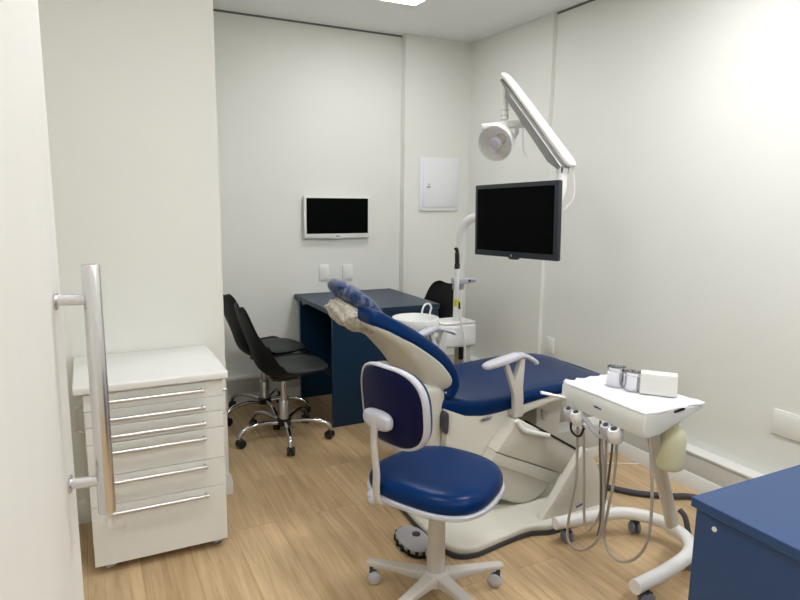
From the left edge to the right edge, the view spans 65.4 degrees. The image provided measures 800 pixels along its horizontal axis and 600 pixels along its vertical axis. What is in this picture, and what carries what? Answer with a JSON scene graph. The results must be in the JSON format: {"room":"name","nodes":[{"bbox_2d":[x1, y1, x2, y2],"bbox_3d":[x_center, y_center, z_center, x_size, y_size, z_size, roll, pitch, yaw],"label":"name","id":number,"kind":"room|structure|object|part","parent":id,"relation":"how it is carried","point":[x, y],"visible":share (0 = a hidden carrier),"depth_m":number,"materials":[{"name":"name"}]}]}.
{"room":"dental clinic","nodes":[
{"label":"dental clinic","id":0,"kind":"room"},
{"bbox_2d":[38,0,228,500],"bbox_3d":[-1.894,-0.398,3.132,1.661,2.615,1.468,-4,11,-26],"label":"wall","id":1,"kind":"structure","parent":0,"point":[130,85],"depth_m":2.67,"materials":[{"name":"paint"}]},
{"bbox_2d":[77,386,300,523],"bbox_3d":[-0.913,0.787,3.732,3.600,0.105,1.310,-4,11,-26],"label":"baseboard","id":2,"kind":"structure","parent":1,"relation":"attached to","point":[83,506],"depth_m":3.05,"materials":[{"name":"paint"}]},
{"bbox_2d":[213,11,401,376],"bbox_3d":[-0.431,-0.626,4.618,2.306,2.615,0.100,-4,11,-26],"label":"wall","id":3,"kind":"structure","parent":0,"point":[303,109],"depth_m":4.37,"materials":[{"name":"paint"}]},
{"bbox_2d":[213,9,401,36],"bbox_3d":[-0.704,-1.880,4.204,1.608,0.012,0.004,-4,11,-26],"label":"trim","id":4,"kind":"structure","parent":3,"relation":"attached to","point":[217,10],"depth_m":4.22,"materials":[{"name":"white paint"}]},
{"bbox_2d":[319,264,328,280],"bbox_3d":[-0.556,-0.202,4.564,0.073,0.117,0.011,-4,11,-26],"label":"wall plate","id":5,"kind":"object","parent":3,"relation":"attached to","point":[323,269],"visible":1,"depth_m":4.56,"materials":[{"name":"white plastic"}]},
{"bbox_2d":[303,196,369,238],"bbox_3d":[-0.460,-0.600,4.527,0.505,0.306,0.041,-4,11,-26],"label":"television","id":6,"kind":"object","parent":3,"relation":"attached to","point":[334,217],"visible":1,"depth_m":4.50,"materials":[{"name":"white plastic"},{"name":"black screen glass"}]},
{"bbox_2d":[342,264,352,279],"bbox_3d":[-0.391,-0.208,4.647,0.083,0.118,0.011,-4,11,-26],"label":"wall plate","id":7,"kind":"object","parent":3,"relation":"attached to","point":[347,269],"visible":1,"depth_m":4.64,"materials":[{"name":"white plastic"}]},
{"bbox_2d":[78,394,699,599],"bbox_3d":[0.050,1.162,2.045,3.967,0.060,5.603,-4,11,-26],"label":"floor","id":8,"kind":"structure","parent":0,"point":[301,526],"depth_m":2.61,"materials":[{"name":"brown wood"}]},
{"bbox_2d":[72,345,227,567],"bbox_3d":[-1.034,0.638,2.622,0.567,0.758,0.508,-4,11,-26],"label":"base cabinet","id":9,"kind":"object","parent":8,"relation":"on","point":[166,405],"visible":0.85,"depth_m":2.43,"materials":[{"name":"laminate"}]},
{"bbox_3d":[-1.202,0.450,2.337,0.037,0.115,0.011,-4,11,-26],"label":"handle","id":10,"kind":"part","parent":9,"relation":"part of","materials":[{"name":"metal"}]},
{"bbox_3d":[-0.936,0.362,2.387,0.497,0.064,0.018,-4,11,-26],"label":"drawer","id":11,"kind":"part","parent":9,"relation":"part of","materials":[{"name":"laminate"}]},
{"bbox_3d":[-0.936,0.426,2.397,0.497,0.060,0.018,-4,11,-26],"label":"drawer","id":12,"kind":"part","parent":9,"relation":"part of","materials":[{"name":"laminate"}]},
{"bbox_3d":[-0.937,0.490,2.408,0.497,0.066,0.018,-4,11,-26],"label":"drawer","id":13,"kind":"part","parent":9,"relation":"part of","materials":[{"name":"laminate"}]},
{"bbox_3d":[-0.938,0.587,2.424,0.497,0.127,0.018,-4,11,-26],"label":"drawer","id":14,"kind":"part","parent":9,"relation":"part of","materials":[{"name":"laminate"}]},
{"bbox_3d":[-0.924,0.363,2.363,0.354,0.018,0.038,-4,11,-26],"label":"drawer handle","id":15,"kind":"part","parent":9,"relation":"part of","materials":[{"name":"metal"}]},
{"bbox_3d":[-0.940,0.709,2.444,0.497,0.116,0.018,-4,11,-26],"label":"drawer","id":16,"kind":"part","parent":9,"relation":"part of","materials":[{"name":"laminate"}]},
{"bbox_3d":[-0.925,0.432,2.375,0.354,0.018,0.038,-4,11,-26],"label":"drawer handle","id":17,"kind":"part","parent":9,"relation":"part of","materials":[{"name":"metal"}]},
{"bbox_3d":[-0.926,0.497,2.385,0.354,0.018,0.038,-4,11,-26],"label":"drawer handle","id":18,"kind":"part","parent":9,"relation":"part of","materials":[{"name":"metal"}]},
{"bbox_3d":[-0.942,0.887,2.474,0.497,0.241,0.018,-4,11,-26],"label":"drawer","id":19,"kind":"part","parent":9,"relation":"part of","materials":[{"name":"laminate"}]},
{"bbox_3d":[-0.927,0.559,2.396,0.354,0.018,0.038,-4,11,-26],"label":"drawer handle","id":20,"kind":"part","parent":9,"relation":"part of","materials":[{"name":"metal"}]},
{"bbox_3d":[-0.930,0.797,2.435,0.354,0.018,0.038,-4,11,-26],"label":"drawer handle","id":21,"kind":"part","parent":9,"relation":"part of","materials":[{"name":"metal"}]},
{"bbox_3d":[-0.928,0.675,2.415,0.354,0.018,0.038,-4,11,-26],"label":"drawer handle","id":22,"kind":"part","parent":9,"relation":"part of","materials":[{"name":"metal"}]},
{"bbox_3d":[-0.728,0.416,2.574,0.037,0.115,0.011,-4,11,-26],"label":"handle","id":23,"kind":"part","parent":9,"relation":"part of","materials":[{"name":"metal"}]},
{"bbox_2d":[223,294,310,429],"bbox_3d":[-0.896,0.353,4.065,0.576,0.851,0.570,-6,12,-35],"label":"office chair","id":24,"kind":"object","parent":8,"relation":"on","point":[276,345],"visible":0.69,"depth_m":4.04,"materials":[{"name":"black plastic"}]},
{"bbox_3d":[-1.016,0.697,4.026,0.270,0.080,0.027,-9,13,-44],"label":"leg","id":25,"kind":"part","parent":24,"relation":"part of","materials":[{"name":"silver metal"}]},
{"bbox_3d":[-1.045,0.666,4.213,0.270,0.080,0.027,5,11,27],"label":"leg","id":26,"kind":"part","parent":24,"relation":"part of","materials":[{"name":"silver metal"}]},
{"bbox_3d":[-0.827,0.704,3.996,0.027,0.080,0.270,-4,11,-26],"label":"leg","id":27,"kind":"part","parent":24,"relation":"part of","materials":[{"name":"silver metal"}]},
{"bbox_3d":[-0.874,0.654,4.298,0.027,0.080,0.270,2,10,9],"label":"leg","id":28,"kind":"part","parent":24,"relation":"part of","materials":[{"name":"silver metal"}]},
{"bbox_2d":[262,338,304,351],"bbox_3d":[-0.843,0.306,4.116,0.380,0.027,0.380,-6,12,-35],"label":"seat cushion","id":29,"kind":"object","parent":24,"relation":"on","point":[275,344],"depth_m":4.12,"materials":[{"name":"black leather"}]},
{"bbox_3d":[-0.739,0.677,4.164,0.270,0.080,0.027,-1,10,-9],"label":"leg","id":30,"kind":"part","parent":24,"relation":"part of","materials":[{"name":"silver metal"}]},
{"bbox_2d":[234,302,334,455],"bbox_3d":[-0.699,0.426,3.686,0.576,0.836,0.570,-4,11,-26],"label":"office chair","id":31,"kind":"object","parent":8,"relation":"on","point":[283,368],"visible":1,"depth_m":3.63,"materials":[{"name":"black plastic"}]},
{"bbox_3d":[-0.832,0.759,3.665,0.270,0.080,0.027,-6,12,-35],"label":"leg","id":32,"kind":"part","parent":31,"relation":"part of","materials":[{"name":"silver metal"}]},
{"bbox_3d":[-0.831,0.728,3.853,0.270,0.080,0.027,8,12,36],"label":"leg","id":33,"kind":"part","parent":31,"relation":"part of","materials":[{"name":"silver metal"}]},
{"bbox_3d":[-0.650,0.771,3.606,0.027,0.080,0.270,-2,10,-18],"label":"leg","id":34,"kind":"part","parent":31,"relation":"part of","materials":[{"name":"silver metal"}]},
{"bbox_3d":[-0.649,0.721,3.912,0.027,0.080,0.270,4,10,18],"label":"leg","id":35,"kind":"part","parent":31,"relation":"part of","materials":[{"name":"silver metal"}]},
{"bbox_2d":[275,355,327,372],"bbox_3d":[-0.637,0.388,3.729,0.380,0.027,0.380,-4,11,-26],"label":"seat cushion","id":36,"kind":"object","parent":31,"relation":"on","point":[291,363],"depth_m":3.72,"materials":[{"name":"black leather"}]},
{"bbox_3d":[-0.537,0.747,3.759,0.270,0.080,0.027,1,9,0],"label":"leg","id":37,"kind":"part","parent":31,"relation":"part of","materials":[{"name":"silver metal"}]},
{"bbox_2d":[294,288,439,427],"bbox_3d":[-0.253,0.360,4.385,0.765,0.750,0.766,-4,11,-26],"label":"desk","id":38,"kind":"object","parent":8,"relation":"on","point":[345,352],"visible":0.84,"depth_m":4.04,"materials":[{"name":"laminate"}]},
{"bbox_3d":[-0.380,0.332,4.638,0.752,0.720,0.025,-4,11,-26],"label":"panel","id":39,"kind":"part","parent":38,"relation":"part of","materials":[{"name":"laminate"}]},
{"bbox_3d":[-0.088,0.430,4.069,0.752,0.720,0.025,-4,11,-26],"label":"panel","id":40,"kind":"part","parent":38,"relation":"part of","materials":[{"name":"laminate"}]},
{"bbox_2d":[394,526,427,558],"bbox_3d":[0.054,1.014,2.620,0.137,0.044,0.228,-4,11,-26],"label":"foot pedal","id":41,"kind":"object","parent":8,"relation":"on","point":[411,540],"visible":0.84,"depth_m":2.60,"materials":[{"name":"grey plastic"}]},
{"bbox_2d":[361,362,504,599],"bbox_3d":[0.119,0.643,2.197,0.524,0.914,0.503,8,12,36],"label":"stool","id":42,"kind":"object","parent":8,"relation":"on","point":[440,485],"visible":1,"depth_m":2.06,"materials":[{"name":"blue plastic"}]},
{"bbox_3d":[-0.101,1.030,2.365,0.031,0.058,0.026,-4,11,-26],"label":"caster stem","id":43,"kind":"part","parent":42,"relation":"part of","materials":[{"name":"grey rubber"}]},
{"bbox_3d":[-0.082,0.663,2.101,0.060,0.048,0.051,-4,11,-26],"label":"adjust knob","id":44,"kind":"part","parent":42,"relation":"part of","materials":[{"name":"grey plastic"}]},
{"bbox_3d":[-0.038,0.347,2.033,0.049,0.263,0.301,-8,13,-41],"label":"backrest panel","id":45,"kind":"part","parent":42,"relation":"part of","materials":[{"name":"blue leather"}]},
{"bbox_3d":[-0.006,0.999,2.323,0.248,0.046,0.052,4,10,19],"label":"leg","id":46,"kind":"part","parent":42,"relation":"part of","materials":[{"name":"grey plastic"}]},
{"bbox_3d":[0.043,1.026,2.163,0.052,0.046,0.248,8,12,37],"label":"leg","id":47,"kind":"part","parent":42,"relation":"part of","materials":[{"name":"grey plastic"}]},
{"bbox_2d":[369,446,502,515],"bbox_3d":[0.136,0.610,2.178,0.444,0.063,0.422,7,11,34],"label":"seat cushion","id":48,"kind":"object","parent":42,"relation":"on","point":[428,480],"depth_m":2.06,"materials":[{"name":"blue leather"}]},
{"bbox_3d":[0.212,1.029,2.160,0.052,0.046,0.248,-6,11,-34],"label":"leg","id":49,"kind":"part","parent":42,"relation":"part of","materials":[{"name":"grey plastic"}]},
{"bbox_3d":[0.268,1.003,2.317,0.248,0.046,0.052,-2,10,-17],"label":"leg","id":50,"kind":"part","parent":42,"relation":"part of","materials":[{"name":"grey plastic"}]},
{"bbox_2d":[424,280,453,317],"bbox_3d":[0.144,0.294,4.548,0.576,0.836,0.570,-6,12,-36],"label":"office chair","id":51,"kind":"object","parent":8,"relation":"on","point":[441,292],"visible":0.12,"depth_m":4.62,"materials":[{"name":"black plastic"}]},
{"bbox_2d":[324,279,611,559],"bbox_3d":[0.373,0.421,2.993,1.462,1.100,0.942,-4,11,-26],"label":"dental chair","id":52,"kind":"object","parent":8,"relation":"on","point":[494,409],"visible":0.83,"depth_m":2.79,"materials":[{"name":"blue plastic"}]},
{"bbox_3d":[0.184,0.172,3.345,0.281,0.074,0.060,-4,11,-26],"label":"armrest","id":53,"kind":"part","parent":52,"relation":"part of","materials":[{"name":"grey plastic"}]},
{"bbox_3d":[0.215,0.298,3.349,0.110,0.273,0.090,-4,11,-26],"label":"armrest post","id":54,"kind":"part","parent":52,"relation":"part of","materials":[{"name":"grey plastic"}]},
{"bbox_3d":[0.477,0.950,2.975,0.926,0.034,0.642,-4,11,-26],"label":"plate","id":55,"kind":"part","parent":52,"relation":"part of","materials":[{"name":"beige plastic"}]},
{"bbox_3d":[0.493,0.268,2.758,0.302,0.068,0.060,-4,11,-26],"label":"armrest","id":56,"kind":"part","parent":52,"relation":"part of","materials":[{"name":"grey plastic"}]},
{"bbox_3d":[0.490,0.390,2.812,0.110,0.273,0.090,-4,11,-26],"label":"armrest post","id":57,"kind":"part","parent":52,"relation":"part of","materials":[{"name":"grey plastic"}]},
{"bbox_3d":[0.567,0.770,2.890,0.407,0.225,0.077,-4,11,-26],"label":"lift arm","id":58,"kind":"part","parent":52,"relation":"part of","materials":[{"name":"beige plastic"}]},
{"bbox_3d":[0.507,0.812,2.993,0.356,0.239,0.275,-4,11,-26],"label":"motor","id":59,"kind":"part","parent":52,"relation":"part of","materials":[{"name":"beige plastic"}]},
{"bbox_3d":[0.623,0.675,2.901,0.475,0.305,0.080,-4,11,-26],"label":"lift arm","id":60,"kind":"part","parent":52,"relation":"part of","materials":[{"name":"beige plastic"}]},
{"bbox_3d":[0.730,0.582,3.154,0.045,0.070,0.014,-4,11,-26],"label":"column handle","id":61,"kind":"part","parent":52,"relation":"part of","materials":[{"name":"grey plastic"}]},
{"bbox_2d":[392,168,567,364],"bbox_3d":[0.356,0.127,3.270,0.543,1.591,0.910,-4,11,-26],"label":"dental spittoon unit","id":62,"kind":"object","parent":8,"relation":"on","point":[416,321],"visible":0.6,"depth_m":3.55,"materials":[{"name":"white plastic"}]},
{"bbox_2d":[392,303,438,331],"bbox_3d":[0.087,0.098,3.494,0.266,0.167,0.266,-4,11,-26],"label":"bowl","id":63,"kind":"object","parent":62,"relation":"on","point":[416,321],"depth_m":3.53,"materials":[{"name":"white ceramic"}]},
{"bbox_2d":[426,317,475,338],"bbox_3d":[0.210,0.162,3.576,0.445,0.073,0.185,-4,11,-26],"label":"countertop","id":64,"kind":"structure","parent":62,"relation":"on","point":[442,321],"depth_m":3.59,"materials":[{"name":"white plastic"}]},
{"bbox_2d":[454,247,465,361],"bbox_3d":[0.351,0.148,3.555,0.066,0.902,0.130,7,11,34],"label":"dental handpiece","id":65,"kind":"object","parent":62,"relation":"hanging from","point":[457,257],"visible":0.87,"depth_m":3.49,"materials":[{"name":"white plastic"}]},
{"bbox_2d":[475,180,562,260],"bbox_3d":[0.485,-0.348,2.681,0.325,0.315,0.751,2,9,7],"label":"monitor","id":66,"kind":"object","parent":62,"relation":"attached to","point":[514,221],"visible":1,"depth_m":2.47,"materials":[{"name":"plastic"}]},
{"bbox_2d":[478,72,575,209],"bbox_3d":[0.618,-0.767,2.987,0.511,0.658,0.165,8,12,38],"label":"lamp","id":67,"kind":"object","parent":62,"relation":"attached to","point":[496,141],"visible":1,"depth_m":2.98,"materials":[{"name":"white plastic"}]},
{"bbox_3d":[0.514,-0.958,3.053,0.040,0.146,0.042,-4,11,-26],"label":"stem","id":68,"kind":"part","parent":67,"relation":"part of","materials":[{"name":"white plastic"}]},
{"bbox_3d":[0.615,-0.778,3.065,0.038,0.151,0.018,4,10,20],"label":"grip lever","id":69,"kind":"part","parent":67,"relation":"part of","materials":[{"name":"white plastic"}]},
{"bbox_3d":[0.643,-0.856,2.930,0.069,0.465,0.423,-8,13,-43],"label":"arm","id":70,"kind":"part","parent":67,"relation":"part of","materials":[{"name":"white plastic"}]},
{"bbox_2d":[540,383,702,599],"bbox_3d":[0.904,0.697,2.438,0.644,0.749,0.557,-4,11,-26],"label":"cart","id":71,"kind":"object","parent":8,"relation":"on","point":[666,439],"visible":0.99,"depth_m":2.27,"materials":[{"name":"plastic"}]},
{"bbox_3d":[0.710,0.463,2.287,0.024,0.072,0.257,-4,11,-29],"label":"holder rail","id":72,"kind":"part","parent":71,"relation":"part of","materials":[{"name":"grey plastic"}]},
{"bbox_2d":[540,383,702,437],"bbox_3d":[0.800,0.383,2.301,0.375,0.088,0.443,-4,11,-26],"label":"tray","id":73,"kind":"object","parent":71,"relation":"on","point":[618,418],"depth_m":2.17,"materials":[{"name":"white plastic"}]},
{"bbox_2d":[563,374,704,414],"bbox_3d":[0.848,0.334,2.291,0.287,0.013,0.413,-4,11,-26],"label":"liner","id":74,"kind":"object","parent":71,"relation":"on","point":[646,404],"visible":0.7,"depth_m":2.22,"materials":[{"name":"white paper"}]},
{"bbox_2d":[606,364,626,387],"bbox_3d":[0.819,0.287,2.357,0.071,0.074,0.071,-4,11,-26],"label":"steel cup","id":75,"kind":"object","parent":74,"relation":"on","point":[615,372],"visible":0.97,"depth_m":2.33,"materials":[{"name":"silver metal"}]},
{"bbox_2d":[624,369,640,391],"bbox_3d":[0.865,0.298,2.305,0.067,0.070,0.067,-4,11,-26],"label":"steel cup","id":76,"kind":"object","parent":74,"relation":"on","point":[632,376],"visible":0.77,"depth_m":2.28,"materials":[{"name":"silver metal"}]},
{"bbox_2d":[639,370,677,397],"bbox_3d":[0.938,0.302,2.259,0.125,0.078,0.053,5,10,23],"label":"block","id":77,"kind":"object","parent":74,"relation":"on","point":[658,383],"visible":0.98,"depth_m":2.24,"materials":[{"name":"white plastic"}]},
{"bbox_3d":[0.893,1.054,2.252,0.032,0.037,0.032,-4,11,-26],"label":"caster stem","id":78,"kind":"part","parent":71,"relation":"part of","materials":[{"name":"grey rubber"}]},
{"bbox_3d":[1.017,0.695,2.418,0.054,0.645,0.495,8,12,39],"label":"post","id":79,"kind":"part","parent":71,"relation":"part of","materials":[{"name":"beige plastic"}]},
{"bbox_2d":[656,423,686,472],"bbox_3d":[0.993,0.525,2.278,0.098,0.192,0.098,-4,11,-26],"label":"bottle","id":80,"kind":"object","parent":71,"relation":"on","point":[671,449],"depth_m":2.24,"materials":[{"name":"plastic"}]},
{"bbox_2d":[608,485,695,499],"bbox_3d":[1.251,0.959,3.083,0.618,0.029,0.059,3,10,13],"label":"hose","id":81,"kind":"object","parent":8,"relation":"on","point":[633,492],"visible":0.41,"depth_m":3.07,"materials":[{"name":"grey rubber"}]},
{"bbox_2d":[677,508,691,534],"bbox_3d":[1.271,0.979,2.550,0.276,0.165,0.085,8,12,36],"label":"hose","id":82,"kind":"object","parent":8,"relation":"on","point":[680,511],"visible":0.34,"depth_m":2.61,"materials":[{"name":"grey rubber"}]},
{"bbox_2d":[688,465,799,599],"bbox_3d":[1.438,0.850,1.588,1.322,0.740,0.642,-4,11,-26],"label":"base cabinet","id":83,"kind":"object","parent":8,"relation":"on","point":[746,544],"visible":1,"depth_m":1.45,"materials":[{"name":"blue laminate"}]},
{"bbox_3d":[0.866,0.902,1.305,0.020,0.715,0.620,-4,11,-26],"label":"panel","id":84,"kind":"part","parent":83,"relation":"part of","materials":[{"name":"blue laminate"}]},
{"bbox_3d":[-0.426,0.078,0.372,0.088,2.615,0.085,-4,11,-26],"label":"trim","id":85,"kind":"structure","parent":8,"relation":"on","visible":0},
{"bbox_2d":[0,0,115,599],"bbox_3d":[-0.513,0.241,0.869,0.121,2.112,0.823,-2,10,-19],"label":"door","id":86,"kind":"structure","parent":85,"relation":"attached to","point":[40,553],"depth_m":1.01,"materials":[{"name":"laminate"}]},
{"bbox_3d":[-0.618,0.000,1.167,0.052,0.021,0.021,-2,10,-19],"label":"post","id":87,"kind":"part","parent":86,"relation":"part of","materials":[{"name":"metal"}]},
{"bbox_3d":[-0.623,0.359,1.226,0.052,0.021,0.021,-2,10,-19],"label":"post","id":88,"kind":"part","parent":86,"relation":"part of","materials":[{"name":"metal"}]},
{"bbox_2d":[213,0,587,42],"bbox_3d":[0.083,-1.486,1.607,3.967,0.080,5.603,-4,11,-26],"label":"ceiling","id":89,"kind":"structure","parent":0,"point":[470,21],"depth_m":4.01,"materials":[{"name":"paint"}]},
{"bbox_2d":[378,0,426,6],"bbox_3d":[0.019,-1.770,3.592,0.366,0.010,0.366,-4,11,-26],"label":"recessed light","id":90,"kind":"object","parent":89,"relation":"in","point":[415,3],"visible":1,"depth_m":3.75,"materials":[{"name":"white plastic"}]},
{"bbox_2d":[387,0,422,4],"bbox_3d":[0.019,-1.771,3.591,0.330,0.006,0.330,-4,11,-26],"label":"diffuser","id":91,"kind":"object","parent":90,"relation":"attached to","point":[404,2],"depth_m":3.75,"materials":[{"name":"white plastic"}]},
{"bbox_2d":[399,12,557,358],"bbox_3d":[0.491,-0.589,4.468,0.598,2.615,1.005,-4,11,-26],"label":"wall","id":92,"kind":"structure","parent":0,"point":[450,88],"depth_m":4.67,"materials":[{"name":"paint"}]},
{"bbox_2d":[419,157,458,210],"bbox_3d":[0.305,-0.889,4.799,0.347,0.403,0.026,-4,11,-26],"label":"electrical panel","id":93,"kind":"object","parent":92,"relation":"attached to","point":[438,177],"visible":1,"depth_m":4.79,"materials":[{"name":"metal"}]},
{"bbox_2d":[541,0,799,474],"bbox_3d":[1.815,-0.271,2.645,0.100,2.615,5.503,-4,11,-26],"label":"wall","id":94,"kind":"structure","parent":0,"point":[678,120],"depth_m":3.18,"materials":[{"name":"paint"}]},
{"bbox_2d":[226,353,763,486],"bbox_3d":[0.500,0.911,2.857,2.206,0.182,4.303,-4,11,-26],"label":"trim","id":95,"kind":"structure","parent":94,"relation":"attached to","point":[716,474],"depth_m":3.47,"materials":[{"name":"grey paint"}]},
{"bbox_2d":[546,336,554,353],"bbox_3d":[1.003,0.300,4.162,0.011,0.108,0.080,-4,11,-26],"label":"wall plate","id":96,"kind":"object","parent":94,"relation":"attached to","point":[550,342],"visible":1,"depth_m":4.15,"materials":[{"name":"white plastic"}]},
{"bbox_2d":[557,0,594,13],"bbox_3d":[1.966,-1.491,2.055,0.004,0.012,4.298,-4,11,-26],"label":"trim","id":97,"kind":"structure","parent":94,"relation":"attached to","point":[588,1],"depth_m":3.80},
{"bbox_2d":[586,443,614,456],"bbox_3d":[1.016,0.861,3.513,0.540,0.078,0.013,-4,11,-26],"label":"baseboard","id":98,"kind":"structure","parent":94,"relation":"attached to","point":[594,451],"depth_m":3.56,"materials":[{"name":"paint"}]},
{"bbox_2d":[614,441,722,493],"bbox_3d":[1.814,1.034,2.532,0.013,0.078,2.510,-4,11,-26],"label":"baseboard","id":99,"kind":"structure","parent":94,"relation":"attached to","point":[692,481],"depth_m":3.24,"materials":[{"name":"paint"}]},
{"bbox_2d":[771,408,799,441],"bbox_3d":[1.757,0.568,2.752,0.011,0.116,0.230,-4,11,-26],"label":"wall plate","id":100,"kind":"object","parent":94,"relation":"attached to","point":[785,424],"visible":1,"depth_m":2.79,"materials":[{"name":"white plastic"}]}
]}

